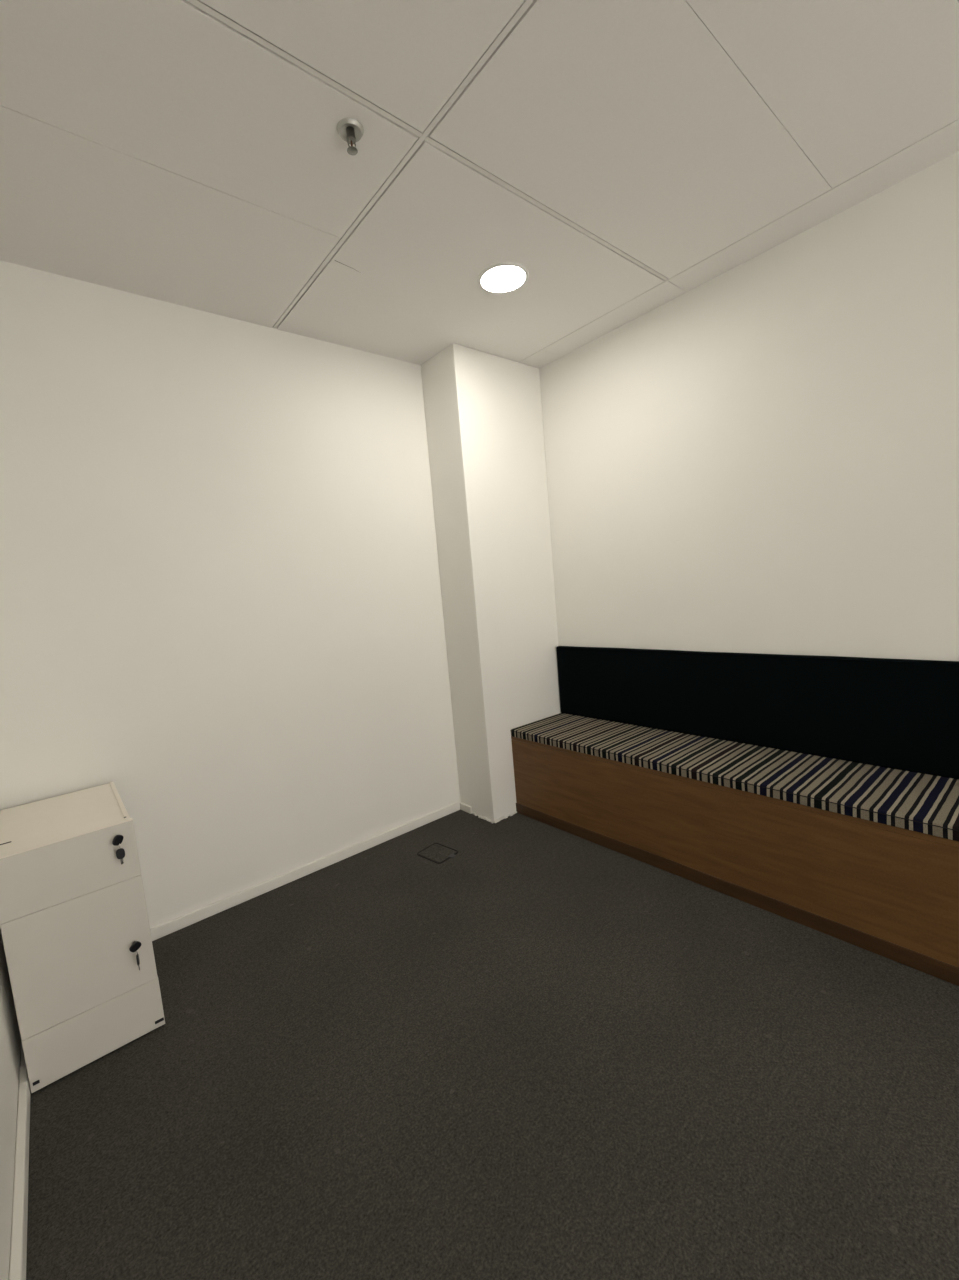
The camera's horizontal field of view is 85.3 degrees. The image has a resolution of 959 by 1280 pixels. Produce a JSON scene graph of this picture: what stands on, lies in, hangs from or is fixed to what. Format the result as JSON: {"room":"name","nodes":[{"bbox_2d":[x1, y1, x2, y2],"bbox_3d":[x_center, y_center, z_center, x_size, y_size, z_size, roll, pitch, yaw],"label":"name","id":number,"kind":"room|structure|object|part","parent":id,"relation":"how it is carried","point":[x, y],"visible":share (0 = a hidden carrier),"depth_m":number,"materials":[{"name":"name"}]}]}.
{"room":"office room","nodes":[
{"label":"office room","id":0,"kind":"room"},
{"bbox_2d":[0,929,20,1279],"bbox_3d":[-0.014,0.014,-0.390,0.120,2.515,5.200,-10,7,-40],"label":"wall","id":1,"kind":"structure","parent":0,"point":[10,1038],"depth_m":1.21,"materials":[{"name":"paint"}]},
{"bbox_2d":[9,1041,30,1279],"bbox_3d":[0.143,1.228,-0.224,0.018,0.047,5.198,-10,7,-40],"label":"baseboard","id":2,"kind":"structure","parent":1,"relation":"attached to","point":[18,1247],"depth_m":1.12,"materials":[{"name":"white paint"}]},
{"bbox_2d":[0,260,460,928],"bbox_3d":[-0.735,-0.209,2.474,2.725,2.515,0.120,-10,7,-40],"label":"wall","id":3,"kind":"structure","parent":0,"point":[221,606],"depth_m":2.10,"materials":[{"name":"paint"}]},
{"bbox_2d":[150,802,459,940],"bbox_3d":[-0.818,1.054,2.352,1.852,0.047,0.012,-10,7,-40],"label":"baseboard","id":4,"kind":"structure","parent":3,"relation":"attached to","point":[176,924],"depth_m":2.32,"materials":[{"name":"white paint"}]},
{"bbox_2d":[472,811,516,823],"bbox_3d":[0.081,0.944,2.850,0.176,0.014,0.188,-10,7,-40],"label":"trim","id":5,"kind":"structure","parent":3,"relation":"attached to","point":[511,814],"depth_m":2.78,"materials":[{"name":"white paint"}]},
{"bbox_2d":[0,0,958,367],"bbox_3d":[0.876,-1.330,0.322,2.485,0.060,5.200,-10,7,-40],"label":"ceiling","id":6,"kind":"structure","parent":0,"point":[156,149],"depth_m":1.40,"materials":[{"name":"tile"}]},
{"bbox_2d":[336,118,363,154],"bbox_3d":[-0.326,-1.270,1.324,0.068,0.054,0.068,-10,7,-40],"label":"sprinkler","id":7,"kind":"object","parent":6,"relation":"attached to","point":[351,136],"visible":1,"depth_m":1.32,"materials":[{"name":"grey metal"}]},
{"bbox_2d":[273,0,533,328],"bbox_3d":[0.789,-1.295,0.250,0.013,0.016,5.200,-10,7,-40],"label":"trim","id":8,"kind":"structure","parent":6,"relation":"attached to","point":[525,5],"depth_m":1.36,"materials":[{"name":"white metal"}]},
{"bbox_2d":[185,0,667,280],"bbox_3d":[0.653,-1.305,0.468,2.325,0.016,2.413,-10,7,-40],"label":"trim","id":9,"kind":"structure","parent":6,"relation":"attached to","point":[199,4],"depth_m":1.29,"materials":[{"name":"white metal"}]},
{"bbox_2d":[477,262,528,293],"bbox_3d":[0.092,-1.397,2.014,0.200,0.007,0.200,-10,7,-40],"label":"recessed light","id":10,"kind":"object","parent":6,"relation":"in","point":[503,277],"visible":1,"depth_m":2.00,"materials":[{"name":"white plastic"}]},
{"bbox_2d":[481,266,524,291],"bbox_3d":[0.092,-1.397,2.014,0.171,0.001,0.171,-10,7,-40],"label":"diffuser","id":11,"kind":"object","parent":10,"relation":"attached to","point":[493,278],"depth_m":2.01,"materials":[{"name":"white plastic"}]},
{"bbox_2d":[421,343,560,820],"bbox_3d":[0.114,-0.275,2.922,0.605,2.414,0.283,-10,7,-40],"label":"wall column","id":12,"kind":"structure","parent":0,"point":[484,418],"depth_m":2.75,"materials":[{"name":"paint"}]},
{"bbox_2d":[459,802,471,813],"bbox_3d":[-0.079,0.939,2.911,0.012,0.040,0.104,-10,7,-40],"label":"baseboard","id":13,"kind":"structure","parent":12,"relation":"attached to","point":[464,807],"depth_m":2.90,"materials":[{"name":"white paint"}]},
{"bbox_2d":[26,809,958,1279],"bbox_3d":[1.087,1.143,0.568,2.725,0.100,5.440,-10,7,-40],"label":"floor","id":14,"kind":"structure","parent":0,"point":[538,1050],"depth_m":1.27,"materials":[{"name":"carpet"}]},
{"bbox_2d":[0,782,164,1092],"bbox_3d":[-1.250,0.858,1.629,0.310,0.653,0.491,-10,7,-40],"label":"base cabinet","id":15,"kind":"object","parent":14,"relation":"on","point":[71,913],"visible":0.91,"depth_m":1.45,"materials":[{"name":"white"}]},
{"bbox_3d":[-1.286,0.546,1.605,0.303,0.018,0.469,-10,7,-40],"label":"panel","id":16,"kind":"part","parent":15,"relation":"part of","materials":[{"name":"white wood"}]},
{"bbox_3d":[-1.121,0.625,1.426,0.309,0.168,0.018,-10,7,-40],"label":"drawer","id":17,"kind":"part","parent":15,"relation":"part of","materials":[{"name":"white wood"}]},
{"bbox_3d":[-1.100,0.869,1.450,0.309,0.324,0.018,-10,7,-40],"label":"drawer","id":18,"kind":"part","parent":15,"relation":"part of","materials":[{"name":"white wood"}]},
{"bbox_3d":[-1.079,1.105,1.474,0.310,0.150,0.019,-10,7,-40],"label":"drawer","id":19,"kind":"part","parent":15,"relation":"part of","materials":[{"name":"white wood"}]},
{"bbox_2d":[112,835,124,863],"bbox_3d":[-1.020,0.593,1.476,0.024,0.085,0.029,-6,6,-11],"label":"key","id":20,"kind":"object","parent":15,"relation":"hanging from","point":[120,853],"visible":1,"depth_m":1.47,"materials":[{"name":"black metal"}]},
{"bbox_2d":[129,941,140,969],"bbox_3d":[-0.992,0.913,1.507,0.026,0.084,0.029,-5,6,-3],"label":"key","id":21,"kind":"object","parent":15,"relation":"hanging from","point":[135,946],"visible":1,"depth_m":1.50,"materials":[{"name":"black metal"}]},
{"bbox_2d":[417,843,458,863],"bbox_3d":[-0.192,1.010,2.467,0.186,0.006,0.134,0,8,42],"label":"floor outlet cover","id":22,"kind":"object","parent":14,"relation":"on","point":[438,853],"visible":1,"depth_m":2.47,"materials":[{"name":"black"}]},
{"bbox_2d":[511,736,958,985],"bbox_3d":[1.460,0.739,1.644,0.440,0.425,3.445,-10,7,-40],"label":"bench","id":23,"kind":"object","parent":14,"relation":"on","point":[890,892],"visible":0.8,"depth_m":1.83,"materials":[{"name":"brown wood"}]},
{"bbox_2d":[510,713,958,841],"bbox_3d":[1.440,0.507,1.621,0.441,0.040,3.441,-10,7,-40],"label":"seat cushion","id":24,"kind":"object","parent":23,"relation":"on","point":[909,800],"visible":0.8,"depth_m":1.93,"materials":[{"name":"fabric"}]},
{"bbox_2d":[556,646,958,778],"bbox_3d":[1.577,0.266,1.728,0.037,0.395,3.438,-10,7,-40],"label":"backrest cushion","id":25,"kind":"object","parent":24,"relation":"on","point":[902,714],"visible":1,"depth_m":2.11,"materials":[{"name":"black fabric"}]},
{"bbox_2d":[539,151,958,660],"bbox_3d":[2.006,-0.319,1.222,0.120,2.515,5.320,-10,7,-40],"label":"wall","id":26,"kind":"structure","parent":0,"point":[763,458],"depth_m":2.03,"materials":[{"name":"paint"}]}
]}

